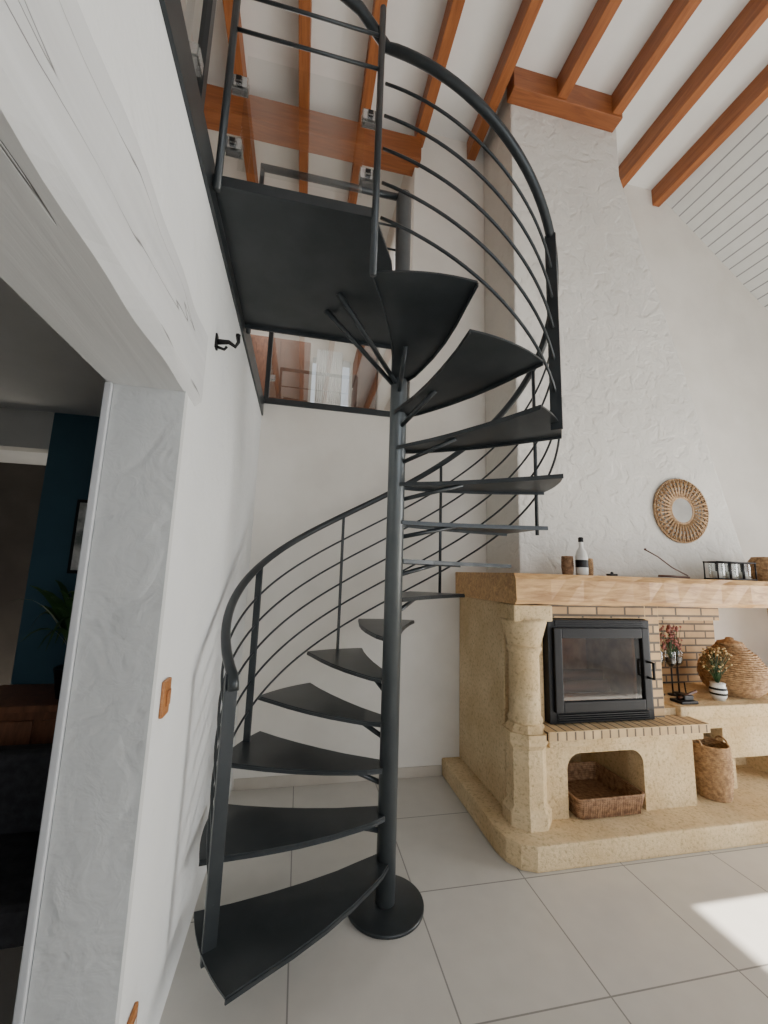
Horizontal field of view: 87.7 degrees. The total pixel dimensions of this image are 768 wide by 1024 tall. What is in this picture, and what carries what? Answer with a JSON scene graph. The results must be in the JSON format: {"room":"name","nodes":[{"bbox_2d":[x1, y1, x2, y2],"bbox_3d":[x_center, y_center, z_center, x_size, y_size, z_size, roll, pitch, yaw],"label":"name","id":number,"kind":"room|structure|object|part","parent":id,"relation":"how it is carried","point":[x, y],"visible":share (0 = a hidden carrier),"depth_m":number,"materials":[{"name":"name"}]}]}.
{"room":"living room","nodes":[
{"label":"living room","id":0,"kind":"room"},
{"bbox_2d":[0,407,53,685],"bbox_3d":[-2.675,0.411,1.029,3.620,2.450,5.600,4,-9,-11],"label":"wall","id":1,"kind":"structure","parent":0,"point":[21,485],"depth_m":3.56,"materials":[{"name":"paint"}]},
{"bbox_2d":[67,499,87,573],"bbox_3d":[-1.716,0.144,2.338,0.180,0.430,0.030,4,-9,-11],"label":"picture frame","id":2,"kind":"object","parent":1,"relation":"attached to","point":[80,514],"visible":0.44,"depth_m":2.31,"materials":[{"name":"black metal"}]},
{"bbox_2d":[0,277,106,465],"bbox_3d":[-2.636,-0.849,1.220,3.620,0.100,5.600,4,-9,-11],"label":"ceiling","id":3,"kind":"structure","parent":0,"point":[40,371],"depth_m":1.90,"materials":[{"name":"paint"}]},
{"bbox_2d":[10,413,99,684],"bbox_3d":[-1.579,0.647,2.361,0.920,2.450,0.100,4,-9,-11],"label":"wall","id":4,"kind":"structure","parent":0,"point":[69,465],"depth_m":2.31,"materials":[{"name":"blue paint"}]},
{"bbox_2d":[24,0,261,1023],"bbox_3d":[-0.447,0.067,-0.233,0.201,2.890,6.750,4,-9,-11],"label":"wall","id":5,"kind":"structure","parent":0,"point":[172,538],"depth_m":1.15,"materials":[{"name":"white paint"}]},
{"bbox_2d":[12,382,113,1023],"bbox_3d":[-0.854,0.651,1.048,0.020,2.094,0.038,4,-9,-11],"label":"trim","id":6,"kind":"structure","parent":5,"relation":"attached to","point":[68,670],"depth_m":1.05,"materials":[{"name":"paint"}]},
{"bbox_2d":[0,0,207,405],"bbox_3d":[-0.530,-0.642,0.438,0.242,0.299,1.885,4,-9,-11],"label":"lintel beam","id":7,"kind":"structure","parent":5,"relation":"attached to","point":[86,242],"depth_m":0.69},
{"bbox_2d":[127,1001,138,1023],"bbox_3d":[-0.686,1.407,1.081,0.014,0.080,0.080,4,-9,-11],"label":"wall socket","id":8,"kind":"object","parent":5,"relation":"attached to","point":[132,1019],"visible":1,"depth_m":1.10,"materials":[{"name":"brown wood"}]},
{"bbox_2d":[158,677,171,718],"bbox_3d":[-0.657,0.560,1.208,0.018,0.105,0.063,4,-9,-11],"label":"light switch","id":9,"kind":"object","parent":5,"relation":"attached to","point":[166,689],"visible":1,"depth_m":1.19,"materials":[{"name":"brown wood"}]},
{"bbox_2d":[189,0,216,109],"bbox_3d":[-0.359,-1.849,0.193,0.040,1.030,2.500,4,-9,-11],"label":"glass balustrade","id":10,"kind":"object","parent":5,"relation":"on","point":[201,52],"visible":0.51,"depth_m":1.34,"materials":[{"name":"white"}]},
{"bbox_2d":[159,0,263,415],"bbox_3d":[-0.314,-1.314,0.040,0.022,0.130,6.637,4,-9,-11],"label":"trim","id":11,"kind":"structure","parent":5,"relation":"attached to","point":[172,12],"depth_m":1.18,"materials":[{"name":"metal"}]},
{"bbox_2d":[214,333,240,350],"bbox_3d":[-0.620,-0.677,1.588,0.093,0.083,0.030,4,-9,-11],"label":"coat hook","id":12,"kind":"object","parent":5,"relation":"attached to","point":[218,341],"visible":1,"depth_m":1.58,"materials":[{"name":"black metal"}]},
{"bbox_2d":[250,329,356,406],"bbox_3d":[-2.246,-1.897,6.305,3.860,3.220,0.200,4,-9,-11],"label":"wall","id":13,"kind":"structure","parent":0,"point":[348,350],"depth_m":6.58,"materials":[{"name":"beige paint"}]},
{"bbox_2d":[314,349,342,405],"bbox_3d":[-0.908,-1.559,6.355,0.420,2.150,0.056,4,-9,-11],"label":"curtain","id":14,"kind":"object","parent":13,"relation":"hanging from","point":[328,381],"visible":0.34,"depth_m":6.45,"materials":[{"name":"white fabric"}]},
{"bbox_2d":[0,775,767,1023],"bbox_3d":[0.613,1.686,0.246,9.900,0.100,8.100,4,-9,-11],"label":"floor","id":15,"kind":"structure","parent":0,"point":[683,938],"depth_m":1.73,"materials":[{"name":"tile"}]},
{"bbox_2d":[0,684,58,745],"bbox_3d":[-1.658,1.371,1.975,0.760,0.900,0.392,4,-9,-11],"label":"sideboard","id":16,"kind":"object","parent":15,"relation":"on","point":[28,712],"visible":0.24,"depth_m":1.86,"materials":[{"name":"brown wood"}]},
{"bbox_2d":[14,580,74,698],"bbox_3d":[-1.529,0.602,2.047,0.659,0.647,0.243,4,-9,-11],"label":"potted fern","id":17,"kind":"object","parent":16,"relation":"on","point":[60,610],"visible":0.16,"depth_m":2.03,"materials":[{"name":"green plant"}]},
{"bbox_2d":[193,0,563,1005],"bbox_3d":[0.066,-0.052,2.184,1.717,3.881,1.707,4,-9,-11],"label":"spiral staircase","id":18,"kind":"structure","parent":15,"relation":"on","point":[304,265],"depth_m":1.80,"materials":[{"name":"metal"}]},
{"bbox_3d":[-0.290,-1.420,1.470,0.540,0.490,0.044,4,-9,-11],"label":"landing glass","id":19,"kind":"part","parent":18,"relation":"part of","materials":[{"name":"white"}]},
{"bbox_3d":[-0.241,-0.927,1.818,0.867,0.265,0.830,4,-9,-11],"label":"landing plate","id":20,"kind":"part","parent":18,"relation":"part of","materials":[{"name":"metal"}]},
{"bbox_2d":[442,597,767,872],"bbox_3d":[2.401,1.420,3.094,3.710,1.390,1.085,4,-9,-11],"label":"stone fireplace","id":21,"kind":"object","parent":15,"relation":"on","point":[510,775],"visible":0.8,"depth_m":2.56,"materials":[{"name":"stone"}]},
{"bbox_2d":[542,618,655,723],"bbox_3d":[1.369,1.064,2.844,0.770,0.635,0.648,4,-9,-11],"label":"fireplace insert","id":22,"kind":"object","parent":21,"relation":"in","point":[595,669],"visible":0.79,"depth_m":2.66,"materials":[{"name":"black metal"}]},
{"bbox_2d":[567,761,644,819],"bbox_3d":[1.348,1.825,2.640,0.489,0.122,0.460,4,-9,-11],"label":"basket","id":23,"kind":"object","parent":21,"relation":"in","point":[594,791],"visible":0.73,"depth_m":2.62,"materials":[{"name":"wicker"}]},
{"bbox_2d":[456,572,767,607],"bbox_3d":[2.469,0.648,3.269,3.600,0.195,0.990,4,-9,-11],"label":"mantel beam","id":24,"kind":"structure","parent":21,"relation":"on","point":[512,588],"depth_m":2.63,"materials":[{"name":"brown wood"}]},
{"bbox_2d":[561,556,573,574],"bbox_3d":[1.252,0.364,2.729,0.082,0.125,0.082,4,-9,-11],"label":"cup","id":25,"kind":"object","parent":24,"relation":"on","point":[567,563],"visible":1,"depth_m":2.70,"materials":[{"name":"brown wood"}]},
{"bbox_2d":[575,537,588,574],"bbox_3d":[1.340,0.299,2.716,0.082,0.255,0.082,4,-9,-11],"label":"bottle","id":26,"kind":"object","parent":24,"relation":"on","point":[581,558],"visible":0.98,"depth_m":2.68,"materials":[{"name":"white ceramic"}]},
{"bbox_2d":[588,558,593,574],"bbox_3d":[1.408,0.378,2.760,0.070,0.115,0.070,4,-9,-11],"label":"cup","id":27,"kind":"object","parent":24,"relation":"on","point":[590,560],"visible":0.49,"depth_m":2.73,"materials":[{"name":"brown wood"}]},
{"bbox_2d":[606,572,617,575],"bbox_3d":[1.551,0.420,2.722,0.060,0.030,0.040,4,-9,-11],"label":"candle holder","id":28,"kind":"object","parent":24,"relation":"on","point":[611,573],"visible":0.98,"depth_m":2.71,"materials":[{"name":"black metal"}]},
{"bbox_2d":[484,93,750,580],"bbox_3d":[2.055,-1.588,3.733,2.140,4.335,0.550,4,-9,-11],"label":"chimney breast","id":29,"kind":"object","parent":24,"relation":"on","point":[631,423],"visible":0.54,"depth_m":3.37,"materials":[{"name":"paint"}]},
{"bbox_2d":[653,478,708,542],"bbox_3d":[2.445,-0.011,3.287,0.540,0.540,0.029,4,-9,-11],"label":"mirror","id":30,"kind":"object","parent":29,"relation":"attached to","point":[680,509],"visible":1,"depth_m":3.28,"materials":[{"name":"brown wicker"}]},
{"bbox_2d":[644,548,689,578],"bbox_3d":[2.031,0.369,2.872,0.369,0.206,0.017,4,-9,-11],"label":"holder","id":31,"kind":"object","parent":24,"relation":"on","point":[645,549],"visible":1,"depth_m":2.87,"materials":[{"name":"brown wood"}]},
{"bbox_2d":[702,561,757,580],"bbox_3d":[2.605,0.444,3.013,0.360,0.136,0.110,4,-9,-11],"label":"candle holder","id":32,"kind":"object","parent":24,"relation":"on","point":[716,575],"visible":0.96,"depth_m":2.98,"materials":[{"name":"black metal"}]},
{"bbox_2d":[745,557,767,580],"bbox_3d":[2.978,0.449,3.142,0.214,0.187,0.214,4,-9,-11],"label":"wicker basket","id":33,"kind":"object","parent":24,"relation":"on","point":[761,562],"visible":0.85,"depth_m":3.10,"materials":[{"name":"brown wicker"}]},
{"bbox_2d":[659,625,686,695],"bbox_3d":[2.179,1.128,3.068,0.302,0.514,0.158,4,-9,-11],"label":"flower vase","id":34,"kind":"object","parent":21,"relation":"in","point":[673,645],"visible":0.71,"depth_m":3.06,"materials":[{"name":"black metal"}]},
{"bbox_2d":[670,690,698,704],"bbox_3d":[2.151,1.312,2.853,0.173,0.084,0.100,4,-9,-11],"label":"tray","id":35,"kind":"object","parent":21,"relation":"in","point":[681,698],"visible":1,"depth_m":2.82,"materials":[{"name":"black metal"}]},
{"bbox_2d":[692,735,734,802],"bbox_3d":[2.254,1.749,2.760,0.245,0.371,0.244,4,-9,-11],"label":"wicker basket","id":36,"kind":"object","parent":21,"relation":"in","point":[713,762],"visible":0.8,"depth_m":2.67,"materials":[{"name":"beige wicker"}]},
{"bbox_2d":[699,646,732,700],"bbox_3d":[2.455,1.191,2.968,0.179,0.377,0.180,4,-9,-11],"label":"vase","id":37,"kind":"object","parent":21,"relation":"on","point":[718,691],"visible":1,"depth_m":2.94,"materials":[{"name":"white ceramic"}]},
{"bbox_2d":[696,637,767,698],"bbox_3d":[2.736,1.202,3.147,0.448,0.425,0.448,4,-9,-11],"label":"wicker basket","id":38,"kind":"object","parent":21,"relation":"in","point":[747,678],"visible":0.84,"depth_m":2.99,"materials":[{"name":"beige wicker"}]},
{"bbox_2d":[375,175,409,410],"bbox_3d":[-0.009,-1.969,5.367,0.140,3.220,2.950,4,-9,-11],"label":"wall","id":39,"kind":"structure","parent":0,"point":[383,388],"depth_m":4.84,"materials":[{"name":"beige paint"}]},
{"bbox_2d":[181,0,767,241],"bbox_3d":[0.204,-4.147,2.038,6.700,0.100,10.100,4,-9,-11],"label":"ceiling","id":40,"kind":"structure","parent":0,"point":[484,26],"depth_m":3.44,"materials":[{"name":"white paint"}]},
{"bbox_2d":[222,0,767,206],"bbox_3d":[0.456,-3.983,2.067,6.195,0.200,9.700,4,-9,-11],"label":"ceiling beams","id":41,"kind":"structure","parent":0,"point":[754,14],"depth_m":3.40,"materials":[{"name":"brown wood"}]},
{"bbox_2d":[204,84,421,176],"bbox_3d":[-1.566,-3.599,3.552,3.900,0.240,0.190,4,-9,-11],"label":"cross beam","id":42,"kind":"structure","parent":41,"relation":"attached to","point":[253,117],"depth_m":3.67,"materials":[{"name":"brown wood"}]},
{"bbox_2d":[507,66,622,132],"bbox_3d":[1.630,-3.703,3.600,1.080,0.219,0.130,4,-9,-11],"label":"beam","id":43,"kind":"structure","parent":41,"relation":"attached to","point":[528,89],"depth_m":3.55,"materials":[{"name":"brown wood"}]},
{"bbox_2d":[232,132,767,789],"bbox_3d":[1.768,-0.763,3.940,6.080,5.920,0.200,4,-9,-11],"label":"wall","id":44,"kind":"structure","parent":0,"point":[718,328],"depth_m":3.38,"materials":[{"name":"beige paint"}]},
{"bbox_2d":[264,397,406,416],"bbox_3d":[-0.385,-0.878,3.400,1.240,0.050,0.022,4,-9,-11],"label":"trim","id":45,"kind":"structure","parent":44,"relation":"attached to","point":[267,400],"depth_m":3.37,"materials":[{"name":"metal"}]},
{"bbox_2d":[264,332,407,399],"bbox_3d":[-0.384,-1.361,3.518,1.230,1.000,0.050,4,-9,-11],"label":"glass balustrade","id":46,"kind":"object","parent":44,"relation":"on","point":[268,377],"visible":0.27,"depth_m":3.36,"materials":[{"name":"white"}]},
{"bbox_2d":[233,765,441,790],"bbox_3d":[-0.306,1.985,2.996,1.558,0.075,0.012,4,-9,-11],"label":"baseboard","id":47,"kind":"structure","parent":44,"relation":"attached to","point":[433,770],"depth_m":2.94,"materials":[{"name":"tile"}]},
{"bbox_2d":[665,98,767,309],"bbox_3d":[4.712,-3.252,1.334,1.952,1.681,7.150,4,-9,-11],"label":"ceiling","id":48,"kind":"structure","parent":0,"point":[724,201],"depth_m":4.21,"materials":[{"name":"white wood"}]},
{"bbox_3d":[-1.285,-1.071,1.278,3.860,0.300,10.100,4,-9,-11],"label":"floor","id":49,"kind":"structure","parent":0,"visible":0},
{"bbox_2d":[250,334,310,401],"bbox_3d":[-1.786,-1.558,5.944,1.260,2.030,0.493,4,-9,-11],"label":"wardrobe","id":50,"kind":"object","parent":49,"relation":"on","point":[290,365],"visible":0.19,"depth_m":5.86,"materials":[{"name":"brown wood"}]},
{"bbox_2d":[351,345,377,408],"bbox_3d":[-0.297,-1.400,5.508,0.260,1.680,0.600,4,-9,-11],"label":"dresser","id":51,"kind":"object","parent":49,"relation":"on","point":[364,375],"visible":0.5,"depth_m":5.27,"materials":[{"name":"brown wood"}]}
]}

